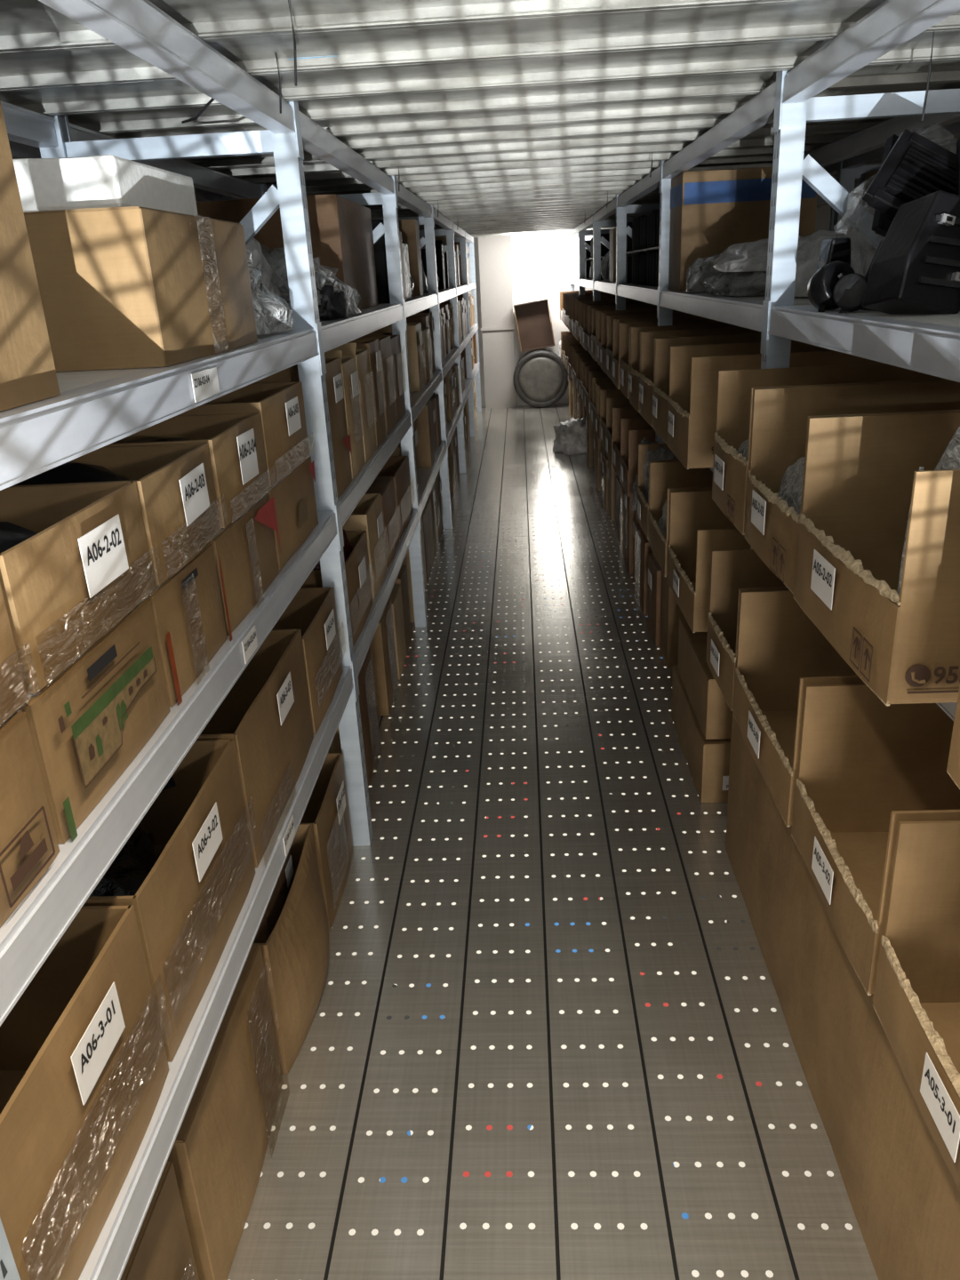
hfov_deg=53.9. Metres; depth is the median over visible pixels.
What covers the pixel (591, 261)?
pack
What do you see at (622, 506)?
cardboard box
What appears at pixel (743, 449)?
bubble wrap
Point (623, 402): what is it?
cardboard box
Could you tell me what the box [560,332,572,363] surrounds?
cardboard box
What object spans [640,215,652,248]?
pack
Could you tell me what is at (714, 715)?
cardboard box
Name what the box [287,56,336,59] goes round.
tape
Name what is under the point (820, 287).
fog lamp
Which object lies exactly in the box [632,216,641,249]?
pack
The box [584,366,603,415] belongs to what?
cardboard box
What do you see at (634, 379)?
cardboard box
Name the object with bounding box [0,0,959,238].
ceiling
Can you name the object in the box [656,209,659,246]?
pack
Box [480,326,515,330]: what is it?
trim
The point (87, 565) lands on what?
cardboard box
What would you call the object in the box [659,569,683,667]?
cardboard box
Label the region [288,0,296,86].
cable tie
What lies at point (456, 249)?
cardboard box
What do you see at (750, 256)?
plastic bag
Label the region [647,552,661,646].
cardboard box
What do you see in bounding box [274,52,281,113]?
cable tie
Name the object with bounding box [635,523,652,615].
cardboard box
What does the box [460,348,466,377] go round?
cardboard box
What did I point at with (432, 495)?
cardboard box
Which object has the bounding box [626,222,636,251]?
pack
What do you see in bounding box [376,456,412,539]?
cardboard box
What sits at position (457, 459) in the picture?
cardboard box
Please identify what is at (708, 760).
cardboard box
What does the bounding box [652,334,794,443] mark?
cardboard box
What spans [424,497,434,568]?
cardboard box
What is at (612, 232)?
cardboard box
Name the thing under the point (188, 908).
cardboard box
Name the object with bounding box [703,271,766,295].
plastic bag
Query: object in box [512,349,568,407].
tub
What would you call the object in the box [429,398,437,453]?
cardboard box
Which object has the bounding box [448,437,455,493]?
cardboard box
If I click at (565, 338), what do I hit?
cardboard box
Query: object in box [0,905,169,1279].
cardboard box
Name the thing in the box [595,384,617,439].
cardboard box
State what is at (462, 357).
cardboard box
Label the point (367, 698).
cardboard box
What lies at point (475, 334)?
cardboard box
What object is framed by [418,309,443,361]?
cardboard box
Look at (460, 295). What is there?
cardboard box
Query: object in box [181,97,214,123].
cable
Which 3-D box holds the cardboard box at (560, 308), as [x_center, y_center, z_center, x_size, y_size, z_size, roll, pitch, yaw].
[1.228,-3.901,10.979,0.623,0.305,0.212,-2,21,3]
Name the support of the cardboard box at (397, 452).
on the shelving rack at (93, 410)
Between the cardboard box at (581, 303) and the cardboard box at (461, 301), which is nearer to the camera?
the cardboard box at (581, 303)
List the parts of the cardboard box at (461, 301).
panel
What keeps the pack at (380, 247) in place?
on the shelving rack at (93, 410)
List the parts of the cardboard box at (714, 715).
panel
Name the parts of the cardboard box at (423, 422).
panel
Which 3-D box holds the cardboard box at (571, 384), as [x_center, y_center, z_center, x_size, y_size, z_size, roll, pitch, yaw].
[1.294,-2.866,11.084,0.504,0.366,0.341,-2,21,3]
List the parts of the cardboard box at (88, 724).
printed panel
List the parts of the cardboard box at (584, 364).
panel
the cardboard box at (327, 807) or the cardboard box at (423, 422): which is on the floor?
the cardboard box at (327, 807)
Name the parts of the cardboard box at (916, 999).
panel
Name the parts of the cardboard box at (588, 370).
panel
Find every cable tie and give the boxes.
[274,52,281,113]
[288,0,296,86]
[398,169,399,191]
[649,152,652,176]
[920,31,934,120]
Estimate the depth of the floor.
2.24 m
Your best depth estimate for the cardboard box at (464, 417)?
9.02 m
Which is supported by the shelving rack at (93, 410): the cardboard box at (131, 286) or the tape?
the cardboard box at (131, 286)
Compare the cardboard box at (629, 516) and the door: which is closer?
the cardboard box at (629, 516)
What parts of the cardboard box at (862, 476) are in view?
panel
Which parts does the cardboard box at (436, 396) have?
panel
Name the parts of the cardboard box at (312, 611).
panel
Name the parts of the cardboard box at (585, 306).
panel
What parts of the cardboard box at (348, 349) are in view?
panel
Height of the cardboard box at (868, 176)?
0.405 m
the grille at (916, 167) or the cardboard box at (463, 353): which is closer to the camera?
the grille at (916, 167)
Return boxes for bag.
[88,827,165,896]
[245,237,280,296]
[246,248,292,335]
[260,243,361,321]
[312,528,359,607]
[408,273,413,295]
[421,245,439,287]
[421,259,427,292]
[552,416,586,454]
[557,340,560,356]
[600,250,609,279]
[605,257,609,279]
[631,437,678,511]
[686,252,722,292]
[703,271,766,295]
[712,235,800,271]
[793,224,876,296]
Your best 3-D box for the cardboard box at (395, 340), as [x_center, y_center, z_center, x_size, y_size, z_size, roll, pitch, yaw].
[-0.593,-1.098,3.995,0.527,0.330,0.298,-2,21,3]
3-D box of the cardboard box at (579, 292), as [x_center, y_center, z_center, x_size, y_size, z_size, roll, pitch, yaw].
[1.210,-3.650,10.336,0.623,0.305,0.385,-2,21,4]
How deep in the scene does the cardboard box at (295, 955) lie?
2.08 m
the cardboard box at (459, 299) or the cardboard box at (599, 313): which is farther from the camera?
the cardboard box at (459, 299)
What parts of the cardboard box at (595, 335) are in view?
panel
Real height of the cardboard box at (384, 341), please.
0.345 m
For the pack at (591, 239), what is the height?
0.163 m
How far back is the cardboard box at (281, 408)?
2.03 m
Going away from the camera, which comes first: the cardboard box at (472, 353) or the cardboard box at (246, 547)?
the cardboard box at (246, 547)
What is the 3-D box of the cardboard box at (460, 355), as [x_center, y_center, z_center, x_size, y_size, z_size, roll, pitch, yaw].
[-0.405,-2.344,8.390,0.503,0.332,0.269,-2,21,3]
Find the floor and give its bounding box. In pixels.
[227,403,878,1279]
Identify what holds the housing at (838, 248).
on the shelving rack at (927, 344)
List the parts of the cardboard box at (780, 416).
panel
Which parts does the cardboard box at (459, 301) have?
panel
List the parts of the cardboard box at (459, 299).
panel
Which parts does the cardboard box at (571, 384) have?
panel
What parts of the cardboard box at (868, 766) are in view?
panel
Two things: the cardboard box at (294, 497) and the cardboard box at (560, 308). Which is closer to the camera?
the cardboard box at (294, 497)
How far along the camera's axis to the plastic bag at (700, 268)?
3.40 m
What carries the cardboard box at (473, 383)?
on the floor
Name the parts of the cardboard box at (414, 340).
panel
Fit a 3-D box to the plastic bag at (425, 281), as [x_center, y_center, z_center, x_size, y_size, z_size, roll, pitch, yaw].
[-0.522,-2.373,5.993,0.370,0.336,0.279,-2,21,3]
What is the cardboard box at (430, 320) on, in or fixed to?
on the shelving rack at (93, 410)
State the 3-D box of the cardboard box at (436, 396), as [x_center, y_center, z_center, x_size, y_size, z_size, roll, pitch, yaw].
[-0.503,-1.381,5.976,0.496,0.300,0.205,-2,21,3]
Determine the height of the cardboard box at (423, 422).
0.342 m
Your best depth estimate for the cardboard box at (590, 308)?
6.62 m
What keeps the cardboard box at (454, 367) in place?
on the shelving rack at (93, 410)
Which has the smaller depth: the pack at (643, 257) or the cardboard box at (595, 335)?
the pack at (643, 257)
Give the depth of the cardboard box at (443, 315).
6.66 m
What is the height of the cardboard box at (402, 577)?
0.361 m
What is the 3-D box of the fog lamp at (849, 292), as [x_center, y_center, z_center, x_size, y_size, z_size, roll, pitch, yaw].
[0.739,-0.678,1.853,0.080,0.081,0.060,10,25,30]
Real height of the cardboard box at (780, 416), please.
0.315 m
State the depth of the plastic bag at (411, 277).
5.14 m
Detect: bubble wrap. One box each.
[656,498,667,539]
[736,438,748,460]
[777,456,804,514]
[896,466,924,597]
[934,425,959,470]
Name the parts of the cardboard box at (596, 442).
panel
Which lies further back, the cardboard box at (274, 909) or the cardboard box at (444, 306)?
the cardboard box at (444, 306)
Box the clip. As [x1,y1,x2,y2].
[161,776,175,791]
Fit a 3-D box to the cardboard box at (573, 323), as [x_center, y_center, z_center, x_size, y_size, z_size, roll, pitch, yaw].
[1.117,-2.815,8.208,0.623,0.305,0.354,-2,21,3]
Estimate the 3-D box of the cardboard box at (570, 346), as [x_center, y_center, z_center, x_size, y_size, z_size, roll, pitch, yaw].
[1.170,-2.716,9.172,0.623,0.305,0.414,-2,21,2]
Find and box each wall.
[465,232,592,407]
[814,197,862,232]
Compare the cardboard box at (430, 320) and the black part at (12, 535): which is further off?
the cardboard box at (430, 320)
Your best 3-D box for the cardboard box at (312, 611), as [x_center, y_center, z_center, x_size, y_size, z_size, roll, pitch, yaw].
[-0.659,0.024,2.390,0.564,0.302,0.387,-2,21,3]
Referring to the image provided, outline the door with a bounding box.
[478,235,516,407]
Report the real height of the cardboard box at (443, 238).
0.397 m
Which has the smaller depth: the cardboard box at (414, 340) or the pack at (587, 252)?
the cardboard box at (414, 340)
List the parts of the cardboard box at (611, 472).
panel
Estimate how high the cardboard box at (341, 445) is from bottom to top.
0.355 m
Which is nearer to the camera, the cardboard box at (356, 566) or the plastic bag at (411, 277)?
the cardboard box at (356, 566)
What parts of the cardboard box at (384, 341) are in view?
panel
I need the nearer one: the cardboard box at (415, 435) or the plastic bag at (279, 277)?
the plastic bag at (279, 277)
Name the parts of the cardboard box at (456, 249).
panel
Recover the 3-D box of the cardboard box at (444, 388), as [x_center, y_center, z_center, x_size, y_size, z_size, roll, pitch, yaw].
[-0.489,-1.669,6.676,0.503,0.327,0.373,-2,21,3]
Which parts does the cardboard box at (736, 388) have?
panel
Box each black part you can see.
[0,521,38,553]
[14,463,132,485]
[114,436,188,443]
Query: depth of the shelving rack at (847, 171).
3.82 m
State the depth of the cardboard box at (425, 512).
5.27 m
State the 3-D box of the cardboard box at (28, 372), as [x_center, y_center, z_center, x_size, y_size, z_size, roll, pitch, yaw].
[-0.604,-0.368,0.847,0.220,0.345,0.406,-2,21,3]
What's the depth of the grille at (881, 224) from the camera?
1.95 m
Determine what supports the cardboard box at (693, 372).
on the shelving rack at (927, 344)
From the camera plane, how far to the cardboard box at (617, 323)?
4.80 m
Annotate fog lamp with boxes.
[807,258,855,311]
[832,272,867,313]
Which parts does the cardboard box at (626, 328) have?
panel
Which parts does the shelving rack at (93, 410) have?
upright post, upright post, rail, upright post, upright post, rail, rail, upright post, rail, upright post, upright post, rail, upright post, upright post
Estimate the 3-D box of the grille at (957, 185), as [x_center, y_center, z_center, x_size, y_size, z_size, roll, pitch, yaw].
[0.966,-0.823,1.667,0.229,0.177,0.082,0,22,8]
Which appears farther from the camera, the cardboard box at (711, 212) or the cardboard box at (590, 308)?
the cardboard box at (590, 308)
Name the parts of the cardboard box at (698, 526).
panel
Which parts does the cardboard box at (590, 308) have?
panel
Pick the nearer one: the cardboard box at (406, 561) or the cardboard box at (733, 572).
the cardboard box at (733, 572)
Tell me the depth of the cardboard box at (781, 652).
2.16 m
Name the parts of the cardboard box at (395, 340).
panel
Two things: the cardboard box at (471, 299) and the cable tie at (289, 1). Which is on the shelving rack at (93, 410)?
the cardboard box at (471, 299)
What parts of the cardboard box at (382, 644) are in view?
panel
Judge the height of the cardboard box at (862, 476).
0.315 m
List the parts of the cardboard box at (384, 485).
panel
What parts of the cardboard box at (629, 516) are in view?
panel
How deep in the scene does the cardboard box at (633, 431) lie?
4.41 m
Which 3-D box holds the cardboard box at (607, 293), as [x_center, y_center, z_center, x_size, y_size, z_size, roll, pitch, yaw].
[1.160,-3.209,9.212,0.623,0.305,0.251,-2,21,3]
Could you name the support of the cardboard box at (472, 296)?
on the shelving rack at (93, 410)
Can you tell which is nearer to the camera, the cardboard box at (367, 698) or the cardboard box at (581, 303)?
the cardboard box at (367, 698)
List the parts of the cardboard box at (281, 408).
panel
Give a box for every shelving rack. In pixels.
[0,0,481,1279]
[8,140,238,201]
[568,0,959,720]
[816,120,959,231]
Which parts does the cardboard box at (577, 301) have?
panel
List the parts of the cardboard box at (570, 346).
panel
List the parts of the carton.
panel, panel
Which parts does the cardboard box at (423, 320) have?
panel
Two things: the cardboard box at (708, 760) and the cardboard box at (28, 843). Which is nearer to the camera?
the cardboard box at (28, 843)
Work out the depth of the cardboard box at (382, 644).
3.67 m
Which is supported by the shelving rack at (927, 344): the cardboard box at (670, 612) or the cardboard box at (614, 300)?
the cardboard box at (614, 300)
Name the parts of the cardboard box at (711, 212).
panel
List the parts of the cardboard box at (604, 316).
panel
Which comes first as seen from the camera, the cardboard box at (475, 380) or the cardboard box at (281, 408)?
the cardboard box at (281, 408)
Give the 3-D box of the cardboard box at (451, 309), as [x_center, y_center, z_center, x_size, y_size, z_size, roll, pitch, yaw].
[-0.458,-2.510,7.585,0.503,0.340,0.144,-2,21,3]
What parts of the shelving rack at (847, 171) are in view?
rail, upright post, upright post, rail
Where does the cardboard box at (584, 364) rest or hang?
on the shelving rack at (927, 344)
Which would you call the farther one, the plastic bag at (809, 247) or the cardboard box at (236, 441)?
the plastic bag at (809, 247)
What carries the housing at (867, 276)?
on the shelving rack at (927, 344)
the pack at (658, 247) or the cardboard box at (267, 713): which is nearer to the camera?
the cardboard box at (267, 713)
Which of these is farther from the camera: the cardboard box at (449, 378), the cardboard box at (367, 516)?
the cardboard box at (449, 378)
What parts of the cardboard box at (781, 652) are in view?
panel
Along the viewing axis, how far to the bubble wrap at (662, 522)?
3.40 m
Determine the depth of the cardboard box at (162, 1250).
1.39 m
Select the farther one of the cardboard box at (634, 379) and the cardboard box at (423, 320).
the cardboard box at (423, 320)
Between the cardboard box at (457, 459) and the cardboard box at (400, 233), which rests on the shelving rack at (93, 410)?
the cardboard box at (400, 233)
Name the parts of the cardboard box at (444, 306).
panel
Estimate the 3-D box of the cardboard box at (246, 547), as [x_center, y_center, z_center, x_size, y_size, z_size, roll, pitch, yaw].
[-0.680,-0.146,1.781,0.525,0.173,0.364,-2,21,3]
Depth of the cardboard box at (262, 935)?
2.04 m
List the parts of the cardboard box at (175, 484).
panel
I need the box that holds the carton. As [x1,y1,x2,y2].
[513,298,555,351]
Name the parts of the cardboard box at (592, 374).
panel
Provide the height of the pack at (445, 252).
0.314 m
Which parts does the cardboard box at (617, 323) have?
panel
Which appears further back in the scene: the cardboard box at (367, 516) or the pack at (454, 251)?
the pack at (454, 251)
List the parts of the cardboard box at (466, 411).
panel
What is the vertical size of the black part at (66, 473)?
0.140 m
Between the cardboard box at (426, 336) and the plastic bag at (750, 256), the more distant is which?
the cardboard box at (426, 336)
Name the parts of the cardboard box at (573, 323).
panel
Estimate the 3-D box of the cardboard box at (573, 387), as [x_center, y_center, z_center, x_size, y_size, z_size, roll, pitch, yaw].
[1.280,-2.655,10.476,0.503,0.416,0.262,-2,21,4]
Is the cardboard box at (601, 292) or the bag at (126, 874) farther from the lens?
the cardboard box at (601, 292)
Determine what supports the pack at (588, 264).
on the shelving rack at (927, 344)
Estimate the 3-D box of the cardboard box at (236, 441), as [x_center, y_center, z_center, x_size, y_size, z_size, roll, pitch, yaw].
[-0.686,-0.313,1.756,0.529,0.150,0.332,-2,21,3]
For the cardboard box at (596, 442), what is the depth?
7.21 m
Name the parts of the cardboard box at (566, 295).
panel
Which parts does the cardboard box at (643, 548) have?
panel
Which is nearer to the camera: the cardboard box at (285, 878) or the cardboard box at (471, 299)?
the cardboard box at (285, 878)
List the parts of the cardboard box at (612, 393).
panel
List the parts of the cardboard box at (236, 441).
panel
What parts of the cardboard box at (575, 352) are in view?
panel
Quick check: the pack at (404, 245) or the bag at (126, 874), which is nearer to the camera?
the bag at (126, 874)
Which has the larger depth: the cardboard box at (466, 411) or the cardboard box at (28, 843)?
the cardboard box at (466, 411)
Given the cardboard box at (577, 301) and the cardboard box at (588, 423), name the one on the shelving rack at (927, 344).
the cardboard box at (577, 301)
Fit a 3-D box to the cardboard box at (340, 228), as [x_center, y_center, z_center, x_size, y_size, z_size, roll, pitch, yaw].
[-0.698,-1.449,3.593,0.505,0.375,0.798,-2,21,3]
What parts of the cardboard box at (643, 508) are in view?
panel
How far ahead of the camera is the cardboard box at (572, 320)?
8.67 m
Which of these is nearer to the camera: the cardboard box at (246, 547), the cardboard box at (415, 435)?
the cardboard box at (246, 547)
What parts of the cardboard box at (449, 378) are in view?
panel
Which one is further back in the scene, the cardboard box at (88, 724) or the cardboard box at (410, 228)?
the cardboard box at (410, 228)
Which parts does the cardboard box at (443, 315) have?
panel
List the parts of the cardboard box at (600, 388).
panel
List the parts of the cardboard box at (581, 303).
panel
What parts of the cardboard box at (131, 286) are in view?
panel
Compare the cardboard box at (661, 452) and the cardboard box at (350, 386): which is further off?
the cardboard box at (661, 452)
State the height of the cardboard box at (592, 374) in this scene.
0.305 m
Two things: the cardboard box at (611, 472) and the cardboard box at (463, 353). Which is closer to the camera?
the cardboard box at (611, 472)
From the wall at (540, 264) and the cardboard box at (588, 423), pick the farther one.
the wall at (540, 264)
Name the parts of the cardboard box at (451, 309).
panel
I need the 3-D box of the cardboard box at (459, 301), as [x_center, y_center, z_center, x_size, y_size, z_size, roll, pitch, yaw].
[-0.420,-2.866,8.502,0.504,0.334,0.345,-2,21,3]
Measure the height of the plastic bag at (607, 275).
0.257 m
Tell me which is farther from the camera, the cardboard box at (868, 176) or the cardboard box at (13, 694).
the cardboard box at (868, 176)
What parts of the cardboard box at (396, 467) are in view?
panel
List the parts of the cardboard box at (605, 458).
panel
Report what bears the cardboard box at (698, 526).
on the shelving rack at (927, 344)
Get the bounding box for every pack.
[371,218,390,303]
[402,241,411,298]
[420,248,428,292]
[424,240,446,289]
[443,250,448,287]
[454,250,457,286]
[584,240,592,258]
[584,258,592,278]
[589,257,593,279]
[590,237,592,257]
[600,233,609,255]
[625,251,647,283]
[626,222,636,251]
[630,249,648,284]
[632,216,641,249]
[637,248,659,285]
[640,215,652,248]
[644,247,659,286]
[647,209,658,247]
[653,246,659,287]
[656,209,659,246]
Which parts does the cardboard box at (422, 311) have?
panel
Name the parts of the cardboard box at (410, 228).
panel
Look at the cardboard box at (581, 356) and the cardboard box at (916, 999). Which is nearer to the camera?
the cardboard box at (916, 999)
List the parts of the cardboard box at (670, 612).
panel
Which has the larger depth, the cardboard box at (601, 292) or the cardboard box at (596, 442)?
the cardboard box at (601, 292)
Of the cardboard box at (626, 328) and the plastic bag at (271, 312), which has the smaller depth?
the plastic bag at (271, 312)
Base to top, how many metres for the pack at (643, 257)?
0.180 m
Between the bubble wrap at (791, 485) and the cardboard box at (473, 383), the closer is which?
the bubble wrap at (791, 485)
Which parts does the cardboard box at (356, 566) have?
panel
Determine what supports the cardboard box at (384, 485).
on the shelving rack at (93, 410)
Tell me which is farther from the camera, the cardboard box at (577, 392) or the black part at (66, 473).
the cardboard box at (577, 392)
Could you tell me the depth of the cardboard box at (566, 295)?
9.72 m
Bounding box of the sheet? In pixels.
[12,154,198,215]
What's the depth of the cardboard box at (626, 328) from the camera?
4.46 m
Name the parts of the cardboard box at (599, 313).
panel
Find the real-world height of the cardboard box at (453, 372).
0.290 m
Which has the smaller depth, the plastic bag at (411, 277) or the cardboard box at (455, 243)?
the plastic bag at (411, 277)
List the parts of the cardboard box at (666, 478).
panel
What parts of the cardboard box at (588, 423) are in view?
panel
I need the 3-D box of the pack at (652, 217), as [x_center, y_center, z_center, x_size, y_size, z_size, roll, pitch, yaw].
[1.045,-2.063,4.715,0.380,0.166,0.317,-2,21,3]
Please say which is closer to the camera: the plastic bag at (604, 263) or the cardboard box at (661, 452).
the cardboard box at (661, 452)
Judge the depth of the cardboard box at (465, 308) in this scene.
9.22 m
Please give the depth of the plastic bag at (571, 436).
8.68 m
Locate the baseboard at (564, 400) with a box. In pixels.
[516,398,568,405]
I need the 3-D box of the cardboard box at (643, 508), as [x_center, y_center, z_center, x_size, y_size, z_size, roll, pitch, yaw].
[0.970,-0.617,3.820,0.650,0.308,0.377,-2,21,3]
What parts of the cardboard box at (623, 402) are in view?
panel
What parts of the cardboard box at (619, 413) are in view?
panel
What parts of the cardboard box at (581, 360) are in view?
panel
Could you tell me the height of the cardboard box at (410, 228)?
0.399 m
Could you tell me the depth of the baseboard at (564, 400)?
11.92 m
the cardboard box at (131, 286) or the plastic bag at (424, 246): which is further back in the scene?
the plastic bag at (424, 246)
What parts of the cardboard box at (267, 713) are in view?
panel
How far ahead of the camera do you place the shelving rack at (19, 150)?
2.41 m
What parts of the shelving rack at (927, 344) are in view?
upright post, upright post, rail, upright post, rail, rail, upright post, rail, upright post, upright post, rail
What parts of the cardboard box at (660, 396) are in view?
panel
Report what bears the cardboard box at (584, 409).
on the floor
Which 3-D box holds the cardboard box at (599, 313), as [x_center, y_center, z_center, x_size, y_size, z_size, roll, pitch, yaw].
[1.021,-1.831,5.697,0.623,0.305,0.285,-2,21,3]
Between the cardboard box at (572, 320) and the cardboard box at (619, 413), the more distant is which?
the cardboard box at (572, 320)
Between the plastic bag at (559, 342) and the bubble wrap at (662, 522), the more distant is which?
the plastic bag at (559, 342)
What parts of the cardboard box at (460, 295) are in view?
panel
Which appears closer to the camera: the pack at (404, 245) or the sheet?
the sheet
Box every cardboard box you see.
[0,100,60,411]
[0,481,154,694]
[0,584,28,725]
[0,709,59,927]
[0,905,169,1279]
[9,442,220,585]
[18,598,170,843]
[23,206,257,371]
[82,739,255,1061]
[104,412,270,527]
[120,1160,199,1279]
[144,542,231,706]
[167,944,282,1279]
[176,382,309,486]
[196,194,378,309]
[196,629,313,867]
[208,492,281,635]
[251,357,351,498]
[252,823,329,1074]
[253,911,269,943]
[265,455,318,570]
[265,879,282,935]
[272,587,343,734]
[278,850,294,908]
[300,530,372,647]
[300,752,353,931]
[324,350,365,479]
[328,343,376,463]
[328,726,341,752]
[342,493,386,599]
[347,338,386,447]
[355,336,397,434]
[357,648,380,785]
[361,334,405,422]
[364,332,391,335]
[364,476,399,567]
[368,322,424,391]
[368,598,398,715]
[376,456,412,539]
[388,584,406,679]
[391,441,401,455]
[394,565,411,654]
[398,219,423,295]
[399,231,406,300]
[401,548,415,622]
[406,315,429,327]
[409,312,435,373]
[413,421,419,487]
[415,400,434,467]
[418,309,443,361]
[420,236,447,246]
[420,514,426,591]
[421,327,432,384]
[422,506,431,582]
[424,307,446,359]
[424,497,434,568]
[428,304,450,353]
[428,487,437,556]
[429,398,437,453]
[430,394,441,447]
[432,478,439,547]
[436,472,442,535]
[438,469,443,526]
[439,300,462,340]
[439,303,454,349]
[443,376,447,424]
[445,297,465,335]
[445,368,454,421]
[448,300,464,338]
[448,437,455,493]
[450,363,459,407]
[452,370,456,413]
[452,431,457,483]
[454,241,462,284]
[454,244,460,285]
[455,427,458,478]
[456,293,471,327]
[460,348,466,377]
[460,354,463,393]
[461,356,464,391]
[463,399,469,441]
[463,413,466,452]
[464,299,467,334]
[470,295,473,325]
[471,339,473,369]
[472,296,474,323]
[472,333,477,363]
[472,383,475,418]
[473,380,476,416]
[559,289,592,319]
[560,290,592,320]
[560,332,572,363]
[561,291,592,322]
[562,334,574,364]
[563,291,604,324]
[563,336,575,369]
[564,292,607,327]
[566,339,579,372]
[567,293,611,329]
[568,294,615,332]
[568,343,582,380]
[568,379,573,414]
[570,295,615,334]
[571,346,584,383]
[572,296,615,336]
[572,350,589,390]
[573,386,575,418]
[575,297,631,340]
[575,390,576,419]
[576,353,592,396]
[576,392,578,418]
[577,396,583,418]
[578,299,632,342]
[579,299,639,346]
[579,359,595,400]
[581,361,599,406]
[583,301,646,351]
[583,405,586,420]
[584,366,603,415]
[585,413,593,466]
[587,303,653,354]
[588,371,608,421]
[591,304,656,361]
[591,377,614,431]
[593,431,600,489]
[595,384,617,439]
[597,308,674,366]
[600,310,684,373]
[600,389,625,449]
[600,441,606,497]
[602,453,607,511]
[605,397,632,465]
[606,312,695,380]
[607,459,615,519]
[609,228,615,281]
[612,315,709,389]
[612,407,642,478]
[615,474,622,545]
[619,417,655,496]
[620,319,723,399]
[620,488,625,557]
[624,494,634,574]
[628,322,740,412]
[632,511,639,581]
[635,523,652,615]
[636,443,679,539]
[639,327,761,427]
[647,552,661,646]
[648,461,712,576]
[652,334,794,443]
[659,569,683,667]
[666,340,883,469]
[667,490,750,632]
[668,167,817,291]
[671,664,731,802]
[677,616,732,739]
[705,549,789,711]
[712,363,950,535]
[725,711,959,1279]
[733,590,865,826]
[744,380,959,594]
[791,684,959,995]
[793,411,959,706]
[862,169,879,249]
[872,820,959,1190]
[946,685,959,789]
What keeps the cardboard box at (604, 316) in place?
on the shelving rack at (927, 344)
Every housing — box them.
[816,237,851,271]
[860,238,884,311]
[862,190,959,314]
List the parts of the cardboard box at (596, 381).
panel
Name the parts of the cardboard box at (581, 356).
panel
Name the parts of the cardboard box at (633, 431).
panel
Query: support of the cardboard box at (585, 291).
on the shelving rack at (927, 344)
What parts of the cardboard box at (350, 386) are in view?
panel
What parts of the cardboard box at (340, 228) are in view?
panel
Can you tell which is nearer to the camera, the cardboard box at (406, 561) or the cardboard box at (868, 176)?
the cardboard box at (868, 176)
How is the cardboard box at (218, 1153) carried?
on the floor
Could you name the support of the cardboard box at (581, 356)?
on the shelving rack at (927, 344)
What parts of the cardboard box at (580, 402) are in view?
panel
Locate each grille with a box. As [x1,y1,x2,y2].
[861,128,956,218]
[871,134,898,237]
[955,137,959,195]
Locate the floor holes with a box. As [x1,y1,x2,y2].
[228,541,852,1279]
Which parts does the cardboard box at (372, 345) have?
panel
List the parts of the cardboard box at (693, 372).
panel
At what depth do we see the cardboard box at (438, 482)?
6.15 m
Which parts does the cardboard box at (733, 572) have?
panel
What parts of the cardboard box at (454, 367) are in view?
panel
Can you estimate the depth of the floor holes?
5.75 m
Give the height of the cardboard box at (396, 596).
0.344 m
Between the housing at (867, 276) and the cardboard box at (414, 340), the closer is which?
the housing at (867, 276)
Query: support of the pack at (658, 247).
on the shelving rack at (927, 344)
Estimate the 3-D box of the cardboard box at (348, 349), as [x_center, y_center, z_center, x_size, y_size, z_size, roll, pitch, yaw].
[-0.627,-0.796,3.161,0.526,0.376,0.273,-2,21,3]
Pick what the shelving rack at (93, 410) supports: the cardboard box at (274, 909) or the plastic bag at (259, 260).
the plastic bag at (259, 260)
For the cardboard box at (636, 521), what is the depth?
5.04 m
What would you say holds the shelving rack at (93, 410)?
on the floor
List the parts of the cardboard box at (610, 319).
panel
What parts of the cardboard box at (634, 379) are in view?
panel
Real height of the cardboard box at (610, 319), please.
0.305 m
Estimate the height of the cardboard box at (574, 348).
0.305 m
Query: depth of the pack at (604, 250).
7.73 m
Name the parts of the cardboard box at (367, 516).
panel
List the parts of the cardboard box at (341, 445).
panel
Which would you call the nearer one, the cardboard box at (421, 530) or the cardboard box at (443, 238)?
the cardboard box at (421, 530)
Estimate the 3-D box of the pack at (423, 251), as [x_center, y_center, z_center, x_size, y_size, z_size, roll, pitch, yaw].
[-0.504,-2.447,6.276,0.388,0.267,0.184,-2,21,3]
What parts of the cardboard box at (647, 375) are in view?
panel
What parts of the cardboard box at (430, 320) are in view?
panel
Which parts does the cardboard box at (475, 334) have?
panel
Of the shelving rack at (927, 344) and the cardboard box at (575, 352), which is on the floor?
the shelving rack at (927, 344)
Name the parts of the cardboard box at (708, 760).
panel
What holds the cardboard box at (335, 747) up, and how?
on the floor
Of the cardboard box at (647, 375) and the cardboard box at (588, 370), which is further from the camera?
the cardboard box at (588, 370)

